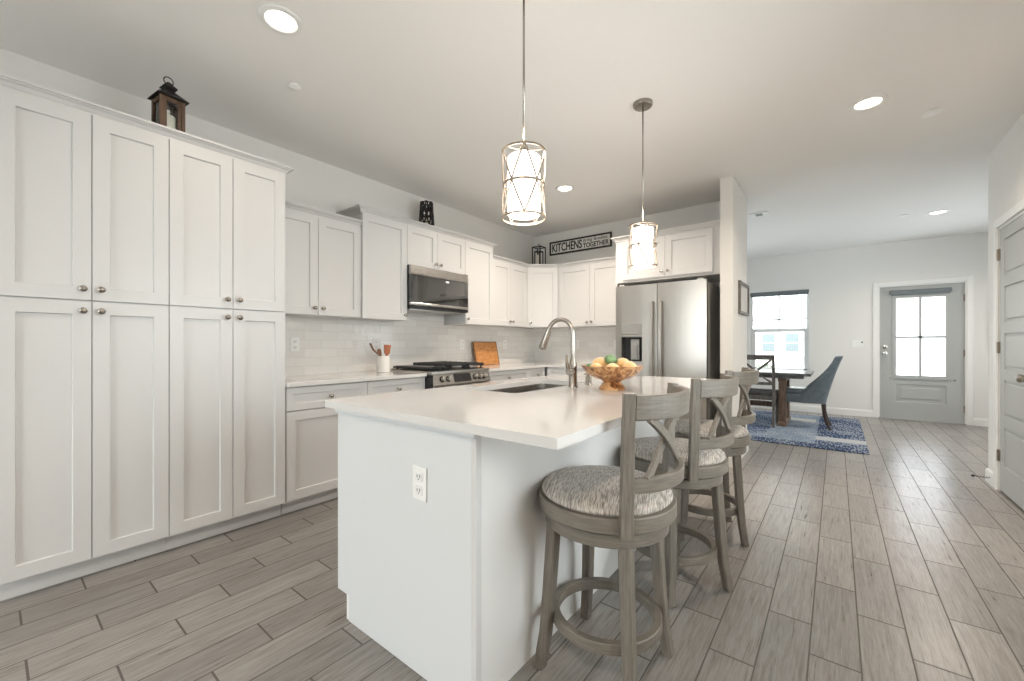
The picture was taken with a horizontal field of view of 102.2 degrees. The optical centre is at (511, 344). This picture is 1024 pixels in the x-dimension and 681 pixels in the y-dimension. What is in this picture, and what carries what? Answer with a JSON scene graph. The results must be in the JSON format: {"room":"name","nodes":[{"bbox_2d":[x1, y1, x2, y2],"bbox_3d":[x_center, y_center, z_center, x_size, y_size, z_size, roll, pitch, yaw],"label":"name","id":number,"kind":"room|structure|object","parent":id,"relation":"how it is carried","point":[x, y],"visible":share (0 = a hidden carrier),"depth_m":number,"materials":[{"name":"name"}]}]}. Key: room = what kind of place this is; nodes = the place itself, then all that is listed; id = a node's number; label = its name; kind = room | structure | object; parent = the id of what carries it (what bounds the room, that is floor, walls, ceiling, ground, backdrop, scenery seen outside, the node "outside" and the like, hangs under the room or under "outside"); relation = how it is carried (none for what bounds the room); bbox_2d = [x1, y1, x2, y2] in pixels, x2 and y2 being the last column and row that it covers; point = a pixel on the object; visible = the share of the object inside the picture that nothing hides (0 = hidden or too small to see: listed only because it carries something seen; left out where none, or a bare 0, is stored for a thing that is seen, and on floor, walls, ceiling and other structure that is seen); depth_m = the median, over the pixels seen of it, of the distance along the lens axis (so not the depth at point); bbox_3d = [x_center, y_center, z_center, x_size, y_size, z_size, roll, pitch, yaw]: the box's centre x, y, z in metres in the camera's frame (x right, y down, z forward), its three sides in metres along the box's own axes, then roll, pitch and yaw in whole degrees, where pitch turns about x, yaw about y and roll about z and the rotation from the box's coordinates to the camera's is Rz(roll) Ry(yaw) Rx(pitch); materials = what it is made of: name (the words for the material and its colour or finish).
{"room":"kitchen","nodes":[
{"label":"kitchen","id":0,"kind":"room"},
{"bbox_2d":[0,48,533,374],"bbox_3d":[-1.113,-0.215,4.423,0.185,2.740,11.780,0,0,38],"label":"wall","id":1,"kind":"structure","parent":0,"point":[313,183],"depth_m":3.51,"materials":[{"name":"white paint"}]},
{"bbox_2d":[290,337,298,350],"bbox_3d":[-1.784,0.000,3.396,0.010,0.115,0.072,0,0,38],"label":"wall outlet","id":2,"kind":"object","parent":1,"relation":"attached to","point":[294,341],"visible":1,"depth_m":3.39,"materials":[{"name":"white plastic"}]},
{"bbox_2d":[284,209,360,318],"bbox_3d":[-1.627,-0.614,3.317,0.351,0.772,0.736,0,0,38],"label":"upper cabinet","id":3,"kind":"object","parent":1,"relation":"attached to","point":[323,255],"visible":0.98,"depth_m":3.25,"materials":[{"name":"grey paint"}]},
{"bbox_2d":[285,200,362,226],"bbox_3d":[-1.499,-1.026,3.242,0.046,0.050,0.695,0,0,38],"label":"crown molding","id":4,"kind":"structure","parent":3,"relation":"attached to","point":[289,205],"depth_m":3.24,"materials":[{"name":"grey paint"}]},
{"bbox_2d":[341,212,407,321],"bbox_3d":[-1.247,-0.674,3.784,0.371,0.902,0.464,0,0,38],"label":"upper cabinet","id":5,"kind":"object","parent":1,"relation":"attached to","point":[383,241],"visible":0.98,"depth_m":3.68,"materials":[{"name":"grey paint"}]},
{"bbox_2d":[336,204,496,247],"bbox_3d":[-0.872,-1.151,4.274,0.375,0.050,1.791,0,0,38],"label":"crown molding","id":6,"kind":"structure","parent":5,"relation":"on","point":[358,208],"depth_m":3.88,"materials":[{"name":"grey paint"}]},
{"bbox_2d":[373,338,378,349],"bbox_3d":[-1.314,0.000,3.995,0.010,0.115,0.072,0,0,38],"label":"wall outlet","id":7,"kind":"object","parent":1,"relation":"attached to","point":[375,340],"visible":0.91,"depth_m":3.99,"materials":[{"name":"white plastic"}]},
{"bbox_2d":[285,313,533,375],"bbox_3d":[-0.834,-0.045,4.621,0.008,0.600,3.764,0,0,38],"label":"backsplash","id":8,"kind":"structure","parent":1,"relation":"attached to","point":[326,345],"depth_m":4.13,"materials":[{"name":"tile"}]},
{"bbox_2d":[407,225,464,273],"bbox_3d":[-0.865,-0.938,4.271,0.371,0.375,0.771,0,0,38],"label":"upper cabinet","id":9,"kind":"object","parent":1,"relation":"attached to","point":[425,248],"visible":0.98,"depth_m":4.13,"materials":[{"name":"grey paint"}]},
{"bbox_2d":[419,200,433,225],"bbox_3d":[-0.871,-1.286,4.213,0.172,0.331,0.171,0,0,38],"label":"candle holder","id":10,"kind":"object","parent":9,"relation":"on","point":[428,219],"visible":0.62,"depth_m":4.16,"materials":[{"name":"black metal"}]},
{"bbox_2d":[407,264,468,314],"bbox_3d":[-0.856,-0.537,4.263,0.393,0.419,0.764,0,0,38],"label":"microwave","id":11,"kind":"object","parent":9,"relation":"attached to","point":[432,291],"visible":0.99,"depth_m":4.10,"materials":[{"name":"silver metal"}]},
{"bbox_2d":[460,340,463,348],"bbox_3d":[-0.591,0.000,4.915,0.010,0.115,0.072,0,0,38],"label":"wall outlet","id":12,"kind":"object","parent":1,"relation":"attached to","point":[461,341],"visible":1,"depth_m":4.91,"materials":[{"name":"white plastic"}]},
{"bbox_2d":[444,241,492,325],"bbox_3d":[-0.484,-0.674,4.756,0.371,0.902,0.461,0,0,38],"label":"upper cabinet","id":13,"kind":"object","parent":1,"relation":"attached to","point":[478,258],"visible":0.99,"depth_m":4.66,"materials":[{"name":"grey paint"}]},
{"bbox_2d":[487,260,527,327],"bbox_3d":[-0.122,-0.614,5.232,0.351,0.772,0.729,0,0,38],"label":"upper cabinet","id":14,"kind":"object","parent":1,"relation":"attached to","point":[510,282],"visible":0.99,"depth_m":5.13,"materials":[{"name":"grey paint"}]},
{"bbox_2d":[515,268,563,328],"bbox_3d":[0.386,-0.614,5.666,0.615,0.772,0.611,0,0,38],"label":"upper cabinet","id":15,"kind":"object","parent":1,"relation":"attached to","point":[542,283],"visible":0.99,"depth_m":5.44,"materials":[{"name":"white paint"}]},
{"bbox_2d":[532,244,545,263],"bbox_3d":[0.372,-1.196,5.710,0.140,0.392,0.140,0,0,38],"label":"lantern","id":16,"kind":"object","parent":15,"relation":"on","point":[539,252],"visible":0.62,"depth_m":5.69,"materials":[{"name":"black metal"}]},
{"bbox_2d":[493,255,615,268],"bbox_3d":[0.537,-1.026,5.152,1.577,0.050,0.609,0,0,0],"label":"crown molding","id":17,"kind":"structure","parent":15,"relation":"on","point":[495,257],"depth_m":5.22,"materials":[{"name":"grey paint"}]},
{"bbox_2d":[0,0,1023,258],"bbox_3d":[1.540,-1.645,2.325,7.050,0.120,12.160,0,0,38],"label":"ceiling","id":18,"kind":"structure","parent":0,"point":[421,98],"depth_m":2.59,"materials":[{"name":"white paint"}]},
{"bbox_2d":[258,4,303,35],"bbox_3d":[-1.128,-1.580,2.018,0.196,0.010,0.196,0,0,38],"label":"recessed light","id":19,"kind":"object","parent":18,"relation":"in","point":[279,19],"visible":1,"depth_m":2.01,"materials":[{"name":"white paint"}]},
{"bbox_2d":[288,82,300,90],"bbox_3d":[-1.334,-1.579,2.533,0.070,0.012,0.070,0,0,38],"label":"sprinkler cover","id":20,"kind":"object","parent":18,"relation":"attached to","point":[293,86],"visible":1,"depth_m":2.52,"materials":[{"name":"white plastic"}]},
{"bbox_2d":[502,0,545,225],"bbox_3d":[0.048,-1.046,1.681,0.180,1.075,0.181,0,0,38],"label":"pendant lamp","id":21,"kind":"object","parent":18,"relation":"hanging from","point":[524,167],"visible":1,"depth_m":1.63,"materials":[{"name":"silver metal"}]},
{"bbox_2d":[555,184,574,191],"bbox_3d":[0.537,-1.580,4.185,0.196,0.010,0.196,0,0,38],"label":"recessed light","id":22,"kind":"object","parent":18,"relation":"in","point":[565,187],"visible":1,"depth_m":4.18,"materials":[{"name":"white paint"}]},
{"bbox_2d":[629,98,657,268],"bbox_3d":[0.860,-1.046,2.714,0.180,1.075,0.181,0,0,38],"label":"pendant lamp","id":23,"kind":"object","parent":18,"relation":"hanging from","point":[643,244],"visible":1,"depth_m":2.67,"materials":[{"name":"silver metal"}]},
{"bbox_2d":[749,211,768,217],"bbox_3d":[3.001,-1.578,5.018,0.200,0.014,0.150,0,0,38],"label":"ceiling vent","id":24,"kind":"object","parent":18,"relation":"in","point":[764,212],"visible":1,"depth_m":5.00,"materials":[{"name":"white plastic"}]},
{"bbox_2d":[849,94,887,111],"bbox_3d":[2.333,-1.580,2.706,0.196,0.010,0.196,0,0,38],"label":"recessed light","id":25,"kind":"object","parent":18,"relation":"in","point":[871,101],"visible":1,"depth_m":2.70,"materials":[{"name":"white paint"}]},
{"bbox_2d":[921,107,943,117],"bbox_3d":[2.864,-1.579,2.816,0.110,0.012,0.110,0,0,38],"label":"sprinkler cover","id":26,"kind":"object","parent":18,"relation":"attached to","point":[934,111],"visible":1,"depth_m":2.80,"materials":[{"name":"white plastic"}]},
{"bbox_2d":[927,209,949,214],"bbox_3d":[5.099,-1.580,4.944,0.196,0.010,0.196,0,0,38],"label":"recessed light","id":27,"kind":"object","parent":18,"relation":"in","point":[944,210],"visible":1,"depth_m":4.94,"materials":[{"name":"white paint"}]},
{"bbox_2d":[0,407,1023,680],"bbox_3d":[1.540,1.215,2.325,7.050,0.120,12.160,0,0,38],"label":"floor","id":28,"kind":"structure","parent":0,"point":[895,562],"depth_m":1.87,"materials":[{"name":"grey wood"}]},
{"bbox_2d":[0,87,168,600],"bbox_3d":[-2.304,0.009,2.213,0.662,2.288,0.604,0,0,38],"label":"pantry cabinet","id":29,"kind":"object","parent":28,"relation":"on","point":[84,197],"visible":1,"depth_m":2.00,"materials":[{"name":"grey paint"}]},
{"bbox_2d":[166,139,284,549],"bbox_3d":[-1.929,0.009,2.691,0.662,2.288,0.608,0,0,38],"label":"pantry cabinet","id":30,"kind":"object","parent":28,"relation":"on","point":[226,305],"visible":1,"depth_m":2.46,"materials":[{"name":"grey paint"}]},
{"bbox_2d":[0,72,294,174],"bbox_3d":[-2.105,-1.156,2.473,0.660,0.050,1.260,0,0,38],"label":"crown molding","id":31,"kind":"structure","parent":30,"relation":"on","point":[9,82],"depth_m":2.14,"materials":[{"name":"grey paint"}]},
{"bbox_2d":[147,76,188,131],"bbox_3d":[-1.952,-1.328,2.347,0.146,0.385,0.146,0,0,31],"label":"lantern","id":32,"kind":"object","parent":30,"relation":"on","point":[165,98],"visible":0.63,"depth_m":2.33,"materials":[{"name":"brown wood"}]},
{"bbox_2d":[167,114,175,128],"bbox_3d":[-1.952,-1.226,2.347,0.064,0.138,0.064,0,0,31],"label":"candle","id":33,"kind":"object","parent":32,"relation":"on","point":[171,121],"depth_m":2.33,"materials":[{"name":"beige wax"}]},
{"bbox_2d":[281,381,366,514],"bbox_3d":[-1.549,0.720,3.174,0.652,0.866,0.607,0,0,38],"label":"base cabinet","id":34,"kind":"object","parent":28,"relation":"on","point":[311,428],"visible":0.48,"depth_m":2.90,"materials":[{"name":"grey paint"}]},
{"bbox_2d":[285,371,426,386],"bbox_3d":[-1.373,0.270,3.399,0.649,0.030,1.187,0,0,38],"label":"countertop","id":35,"kind":"structure","parent":34,"relation":"on","point":[348,377],"depth_m":3.27,"materials":[{"name":"white stone"}]},
{"bbox_2d":[376,356,389,372],"bbox_3d":[-1.177,0.179,3.779,0.120,0.150,0.120,0,0,38],"label":"utensil crock","id":36,"kind":"object","parent":35,"relation":"on","point":[382,362],"visible":0.98,"depth_m":3.73,"materials":[{"name":"white ceramic"}]},
{"bbox_2d":[369,343,380,355],"bbox_3d":[-1.215,0.097,3.745,0.156,0.221,0.033,0,0,-27],"label":"wooden spoon","id":37,"kind":"object","parent":36,"relation":"in","point":[370,344],"visible":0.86,"depth_m":3.73,"materials":[{"name":"brown wood"}]},
{"bbox_2d":[384,345,390,355],"bbox_3d":[-1.145,0.114,3.800,0.010,0.224,0.076,0,0,38],"label":"wooden spatula","id":38,"kind":"object","parent":36,"relation":"in","point":[387,348],"visible":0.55,"depth_m":3.79,"materials":[{"name":"red wood"}]},
{"bbox_2d":[366,377,424,394],"bbox_3d":[-1.184,0.720,3.639,0.652,0.866,0.574,0,0,38],"label":"base cabinet","id":39,"kind":"object","parent":28,"relation":"on","point":[416,383],"visible":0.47,"depth_m":3.44,"materials":[{"name":"grey paint"}]},
{"bbox_2d":[390,361,490,388],"bbox_3d":[-0.721,0.664,4.133,0.761,0.958,0.766,0,0,38],"label":"gas range","id":40,"kind":"object","parent":28,"relation":"on","point":[439,373],"visible":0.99,"depth_m":3.92,"materials":[{"name":"metal"}]},
{"bbox_2d":[390,368,488,374],"bbox_3d":[-0.742,0.256,4.151,0.704,0.026,0.764,0,0,38],"label":"cooktop","id":41,"kind":"object","parent":40,"relation":"in","point":[431,371],"depth_m":3.90,"materials":[{"name":"metal"}]},
{"bbox_2d":[335,384,678,680],"bbox_3d":[0.217,0.713,2.374,0.846,0.883,2.158,0,0,38],"label":"kitchen island","id":42,"kind":"object","parent":28,"relation":"on","point":[450,584],"visible":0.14,"depth_m":1.47,"materials":[{"name":"white wood"}]},
{"bbox_2d":[413,465,426,502],"bbox_3d":[-0.322,0.483,1.435,0.072,0.118,0.010,0,0,38],"label":"wall outlet","id":43,"kind":"object","parent":42,"relation":"attached to","point":[419,473],"visible":1,"depth_m":1.43,"materials":[{"name":"white plastic"}]},
{"bbox_2d":[415,471,421,481],"bbox_3d":[-0.324,0.459,1.433,0.034,0.032,0.002,0,0,38],"label":"socket","id":44,"kind":"object","parent":43,"relation":"attached to","point":[418,474],"depth_m":1.43,"materials":[{"name":"white plastic"}]},
{"bbox_2d":[415,485,421,495],"bbox_3d":[-0.324,0.507,1.433,0.034,0.032,0.002,0,0,38],"label":"socket","id":45,"kind":"object","parent":43,"relation":"attached to","point":[418,488],"depth_m":1.43,"materials":[{"name":"white plastic"}]},
{"bbox_2d":[325,373,719,449],"bbox_3d":[0.338,0.255,2.287,1.174,0.030,2.215,0,0,38],"label":"island countertop","id":46,"kind":"structure","parent":42,"relation":"on","point":[556,418],"depth_m":1.57,"materials":[{"name":"white stone"}]},
{"bbox_2d":[488,384,566,392],"bbox_3d":[0.108,0.378,2.433,0.389,0.214,0.784,0,0,38],"label":"sink","id":47,"kind":"object","parent":46,"relation":"in","point":[520,389],"visible":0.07,"depth_m":2.71,"materials":[{"name":"metal"}]},
{"bbox_2d":[539,317,577,387],"bbox_3d":[0.251,0.042,2.358,0.255,0.395,0.098,0,0,38],"label":"faucet","id":48,"kind":"object","parent":46,"relation":"on","point":[571,368],"visible":1,"depth_m":2.30,"materials":[{"name":"silver metal"}]},
{"bbox_2d":[584,373,591,384],"bbox_3d":[0.451,0.204,2.450,0.052,0.071,0.044,0,0,38],"label":"soap dispenser","id":49,"kind":"object","parent":46,"relation":"on","point":[588,377],"visible":0.98,"depth_m":2.43,"materials":[{"name":"silver metal"}]},
{"bbox_2d":[581,364,643,390],"bbox_3d":[0.531,0.175,2.190,0.332,0.128,0.332,0,0,38],"label":"fruit bowl","id":50,"kind":"object","parent":46,"relation":"on","point":[612,378],"visible":0.94,"depth_m":2.10,"materials":[{"name":"brown wood"}]},
{"bbox_2d":[591,363,601,366],"bbox_3d":[0.443,0.128,2.166,0.067,0.061,0.082,0,0,38],"label":"mango","id":51,"kind":"object","parent":50,"relation":"in","point":[593,364],"visible":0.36,"depth_m":2.14,"materials":[{"name":"yellow food"}]},
{"bbox_2d":[593,357,607,366],"bbox_3d":[0.487,0.107,2.237,0.094,0.075,0.082,0,0,38],"label":"mango","id":52,"kind":"object","parent":50,"relation":"in","point":[600,360],"visible":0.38,"depth_m":2.21,"materials":[{"name":"yellow food"}]},
{"bbox_2d":[604,354,616,363],"bbox_3d":[0.524,0.082,2.189,0.063,0.057,0.066,0,0,38],"label":"lime","id":53,"kind":"object","parent":50,"relation":"in","point":[609,358],"visible":0.78,"depth_m":2.17,"materials":[{"name":"green food"}]},
{"bbox_2d":[606,363,618,366],"bbox_3d":[0.518,0.128,2.117,0.078,0.062,0.072,0,0,38],"label":"mango","id":54,"kind":"object","parent":50,"relation":"in","point":[610,364],"visible":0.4,"depth_m":2.10,"materials":[{"name":"yellow food"}]},
{"bbox_2d":[616,358,628,366],"bbox_3d":[0.586,0.110,2.204,0.093,0.075,0.082,0,0,38],"label":"mango","id":55,"kind":"object","parent":50,"relation":"in","point":[620,361],"visible":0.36,"depth_m":2.17,"materials":[{"name":"yellow food"}]},
{"bbox_2d":[623,361,636,366],"bbox_3d":[0.606,0.115,2.124,0.078,0.059,0.066,0,0,38],"label":"mango","id":56,"kind":"object","parent":50,"relation":"in","point":[627,363],"visible":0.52,"depth_m":2.10,"materials":[{"name":"yellow food"}]},
{"bbox_2d":[489,369,528,381],"bbox_3d":[-0.278,0.720,4.793,0.652,0.866,0.804,0,0,38],"label":"base cabinet","id":57,"kind":"object","parent":28,"relation":"on","point":[504,375],"visible":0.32,"depth_m":4.62,"materials":[{"name":"grey paint"}]},
{"bbox_2d":[529,367,544,377],"bbox_3d":[0.084,0.720,5.253,0.652,0.866,0.364,0,0,38],"label":"base cabinet","id":58,"kind":"object","parent":28,"relation":"on","point":[533,372],"visible":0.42,"depth_m":5.05,"materials":[{"name":"grey paint"}]},
{"bbox_2d":[546,367,585,375],"bbox_3d":[0.969,0.720,5.181,0.928,0.866,0.650,0,0,38],"label":"base cabinet","id":59,"kind":"object","parent":28,"relation":"on","point":[550,371],"visible":0.02,"depth_m":5.14,"materials":[{"name":"grey paint"}]},
{"bbox_2d":[469,362,591,371],"bbox_3d":[0.376,0.270,4.914,1.528,0.030,1.805,0,0,38],"label":"countertop","id":60,"kind":"structure","parent":59,"relation":"on","point":[522,365],"depth_m":4.99,"materials":[{"name":"white stone"}]},
{"bbox_2d":[472,342,499,365],"bbox_3d":[-0.320,0.111,5.141,0.084,0.289,0.426,0,0,38],"label":"cutting board","id":61,"kind":"object","parent":60,"relation":"on","point":[486,352],"visible":0.97,"depth_m":5.13,"materials":[{"name":"orange wood"}]},
{"bbox_2d":[533,383,689,680],"bbox_3d":[0.359,0.651,1.498,0.529,1.011,0.486,0,0,38],"label":"bar stool","id":62,"kind":"object","parent":28,"relation":"on","point":[624,508],"visible":1,"depth_m":1.34,"materials":[{"name":"grey wood"}]},
{"bbox_2d":[542,465,672,516],"bbox_3d":[0.342,0.513,1.512,0.462,0.048,0.462,0,0,38],"label":"seat cushion","id":63,"kind":"object","parent":62,"relation":"on","point":[584,490],"depth_m":1.38,"materials":[{"name":"fabric"}]},
{"bbox_2d":[616,278,719,419],"bbox_3d":[1.699,0.247,4.499,0.925,1.791,0.785,0,0,38],"label":"refrigerator","id":64,"kind":"object","parent":28,"relation":"on","point":[671,329],"visible":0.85,"depth_m":4.18,"materials":[{"name":"metal"}]},
{"bbox_2d":[635,373,738,607],"bbox_3d":[0.810,0.651,2.033,0.540,1.011,0.510,0,0,42],"label":"bar stool","id":65,"kind":"object","parent":28,"relation":"on","point":[706,462],"visible":0.62,"depth_m":1.85,"materials":[{"name":"grey wood"}]},
{"bbox_2d":[635,437,725,465],"bbox_3d":[0.798,0.513,2.044,0.462,0.048,0.462,0,0,42],"label":"seat cushion","id":66,"kind":"object","parent":65,"relation":"on","point":[645,447],"depth_m":1.91,"materials":[{"name":"fabric"}]},
{"bbox_2d":[675,367,758,545],"bbox_3d":[1.223,0.651,2.567,0.540,1.011,0.510,0,0,40],"label":"bar stool","id":67,"kind":"object","parent":28,"relation":"on","point":[747,377],"visible":0.53,"depth_m":2.40,"materials":[{"name":"grey wood"}]},
{"bbox_2d":[675,419,748,437],"bbox_3d":[1.211,0.513,2.578,0.462,0.048,0.462,0,0,40],"label":"seat cushion","id":68,"kind":"object","parent":67,"relation":"on","point":[682,425],"depth_m":2.46,"materials":[{"name":"fabric"}]},
{"bbox_2d":[728,445,748,467],"bbox_3d":[1.249,1.100,5.031,2.749,0.110,0.815,0,0,38],"label":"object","id":69,"kind":"structure","parent":28,"relation":"on","point":[747,447],"depth_m":3.89,"materials":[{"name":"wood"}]},
{"bbox_2d":[747,410,869,454],"bbox_3d":[3.568,1.149,6.060,2.425,0.009,2.560,0,0,38],"label":"area rug","id":70,"kind":"object","parent":28,"relation":"on","point":[846,434],"visible":0.51,"depth_m":5.37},
{"bbox_2d":[747,355,777,427],"bbox_3d":[3.558,0.644,5.962,0.452,1.004,0.528,0,0,38],"label":"dining chair","id":71,"kind":"object","parent":70,"relation":"on","point":[754,393],"visible":0.48,"depth_m":5.74,"materials":[{"name":"grey wood"}]},
{"bbox_2d":[748,388,777,395],"bbox_3d":[3.588,0.686,6.000,0.450,0.053,0.430,0,0,38],"label":"seat cushion","id":72,"kind":"object","parent":71,"relation":"on","point":[755,391],"depth_m":5.83,"materials":[{"name":"grey fabric"}]},
{"bbox_2d":[750,369,813,426],"bbox_3d":[3.530,0.768,6.408,1.835,0.752,0.900,0,0,38],"label":"dining table","id":73,"kind":"object","parent":70,"relation":"on","point":[784,376],"visible":0.48,"depth_m":5.82,"materials":[{"name":"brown wood"}]},
{"bbox_2d":[786,356,842,429],"bbox_3d":[4.205,0.653,5.802,0.705,0.996,0.500,0,0,38],"label":"dining chair","id":74,"kind":"object","parent":70,"relation":"on","point":[817,391],"visible":0.88,"depth_m":5.58,"materials":[{"name":"blue fabric"}]},
{"bbox_2d":[786,386,805,393],"bbox_3d":[4.095,0.652,5.888,0.425,0.075,0.424,0,0,38],"label":"seat cushion","id":75,"kind":"object","parent":74,"relation":"on","point":[790,389],"depth_m":5.76,"materials":[{"name":"blue fabric"}]},
{"bbox_2d":[534,201,719,375],"bbox_3d":[1.403,-0.215,5.339,2.640,2.740,0.110,0,0,38],"label":"wall","id":76,"kind":"structure","parent":0,"point":[707,212],"depth_m":5.32,"materials":[{"name":"white paint"}]},
{"bbox_2d":[534,327,615,362],"bbox_3d":[0.937,0.013,5.629,1.531,0.485,0.008,0,0,38],"label":"backsplash","id":77,"kind":"structure","parent":76,"relation":"attached to","point":[594,342],"depth_m":5.65,"materials":[{"name":"tile"}]},
{"bbox_2d":[575,340,578,348],"bbox_3d":[0.884,0.000,5.658,0.072,0.115,0.010,0,0,38],"label":"wall outlet","id":78,"kind":"object","parent":76,"relation":"attached to","point":[576,341],"visible":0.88,"depth_m":5.65,"materials":[{"name":"white plastic"}]},
{"bbox_2d":[550,231,611,255],"bbox_3d":[0.917,-1.365,5.636,0.950,0.190,0.022,0,0,38],"label":"wall sign","id":79,"kind":"object","parent":76,"relation":"attached to","point":[602,240],"visible":0.98,"depth_m":5.61,"materials":[{"name":"black paint"}]},
{"bbox_2d":[558,261,615,327],"bbox_3d":[1.058,-0.614,5.293,0.913,0.772,0.366,0,0,38],"label":"upper cabinet","id":80,"kind":"object","parent":76,"relation":"attached to","point":[586,293],"visible":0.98,"depth_m":5.19,"materials":[{"name":"grey paint"}]},
{"bbox_2d":[616,226,719,286],"bbox_3d":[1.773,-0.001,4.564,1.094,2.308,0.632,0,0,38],"label":"upper cabinet","id":81,"kind":"object","parent":76,"relation":"attached to","point":[694,254],"visible":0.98,"depth_m":4.28,"materials":[{"name":"grey paint"}]},
{"bbox_2d":[610,219,719,242],"bbox_3d":[1.759,-1.181,4.583,1.141,0.050,0.635,0,0,38],"label":"crown molding","id":82,"kind":"structure","parent":81,"relation":"on","point":[714,223],"depth_m":4.24,"materials":[{"name":"grey paint"}]},
{"bbox_2d":[720,176,746,428],"bbox_3d":[2.275,-0.215,4.224,0.109,2.740,0.785,0,0,38],"label":"wall partition","id":83,"kind":"structure","parent":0,"point":[733,202],"depth_m":3.95,"materials":[{"name":"white paint"}]},
{"bbox_2d":[738,280,748,315],"bbox_3d":[2.409,-0.470,4.288,0.022,0.330,0.520,0,0,38],"label":"picture frame","id":84,"kind":"object","parent":83,"relation":"attached to","point":[743,288],"visible":1,"depth_m":4.25,"materials":[{"name":"grey wood"}]},
{"bbox_2d":[741,285,746,312],"bbox_3d":[2.403,-0.470,4.292,0.008,0.270,0.460,0,0,38],"label":"print","id":85,"kind":"object","parent":84,"relation":"attached to","point":[743,287],"depth_m":4.28,"materials":[{"name":"paper"}]},
{"bbox_2d":[747,231,987,418],"bbox_3d":[5.234,-0.215,7.028,6.950,2.740,0.160,0,0,38],"label":"wall","id":86,"kind":"structure","parent":0,"point":[839,282],"depth_m":6.68,"materials":[{"name":"white paint"}]},
{"bbox_2d":[751,293,808,369],"bbox_3d":[4.760,-0.210,7.369,0.942,1.470,0.150,0,0,38],"label":"window","id":87,"kind":"structure","parent":86,"relation":"in","point":[805,330],"depth_m":7.36,"materials":[{"name":"white plastic"}]},
{"bbox_2d":[750,289,808,297],"bbox_3d":[4.747,-0.903,7.353,0.878,0.079,0.060,0,0,38],"label":"roller shade","id":88,"kind":"object","parent":87,"relation":"attached to","point":[806,291],"visible":1,"depth_m":7.32,"materials":[{"name":"grey fabric"}]},
{"bbox_2d":[751,404,872,416],"bbox_3d":[4.154,1.100,7.765,3.970,0.110,0.014,0,0,38],"label":"baseboard","id":89,"kind":"structure","parent":86,"relation":"attached to","point":[803,408],"depth_m":6.86,"materials":[{"name":"white paint"}]},
{"bbox_2d":[852,340,863,346],"bbox_3d":[5.568,-0.010,6.655,0.150,0.115,0.013,0,0,38],"label":"light switch","id":90,"kind":"object","parent":86,"relation":"attached to","point":[855,343],"visible":1,"depth_m":6.65,"materials":[{"name":"white plastic"}]},
{"bbox_2d":[889,287,951,295],"bbox_3d":[6.131,-0.791,6.211,0.670,0.077,0.052,0,0,38],"label":"roller shade","id":91,"kind":"object","parent":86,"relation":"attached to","point":[947,289],"visible":1,"depth_m":6.19,"materials":[{"name":"grey fabric"}]},
{"bbox_2d":[873,276,973,425],"bbox_3d":[6.177,0.090,6.253,1.080,2.130,0.203,0,0,38],"label":"door","id":92,"kind":"structure","parent":86,"relation":"in","point":[923,344],"depth_m":6.20,"materials":[{"name":"grey paint"}]},
{"bbox_2d":[974,418,987,426],"bbox_3d":[7.180,1.100,5.387,1.563,0.110,0.014,0,0,38],"label":"baseboard","id":93,"kind":"structure","parent":86,"relation":"attached to","point":[977,421],"depth_m":5.83,"materials":[{"name":"white paint"}]},
{"bbox_2d":[988,114,1023,489],"bbox_3d":[1.501,-0.215,0.178,0.120,2.740,8.335,0,0,38],"label":"wall","id":94,"kind":"structure","parent":0,"point":[1006,162],"depth_m":3.27,"materials":[{"name":"white paint"}]},
{"bbox_2d":[985,468,992,486],"bbox_3d":[4.780,1.100,2.778,2.095,0.110,0.225,0,0,38],"label":"baseboard","id":95,"kind":"structure","parent":94,"relation":"attached to","point":[988,472],"depth_m":3.42,"materials":[{"name":"white paint"}]},
{"bbox_2d":[993,199,1023,509],"bbox_3d":[3.621,0.085,2.935,0.191,2.140,0.940,0,0,38],"label":"door","id":96,"kind":"structure","parent":94,"relation":"in","point":[1010,253],"depth_m":3.08,"materials":[{"name":"grey paint"}]},
{"label":"outside","id":97,"kind":"structure","parent":0,"visible":0},
{"bbox_3d":[4.633,1.340,5.898,40.000,0.130,65.000,0,0,38],"label":"ground","id":98,"kind":"structure","parent":97,"visible":0},
{"bbox_2d":[753,294,806,368],"bbox_3d":[10.866,-2.475,16.261,16.600,7.500,6.600,0,0,38],"label":"neighbouring house","id":99,"kind":"structure","parent":98,"relation":"on","point":[787,348],"depth_m":13.86,"materials":[{"name":"white paint"}]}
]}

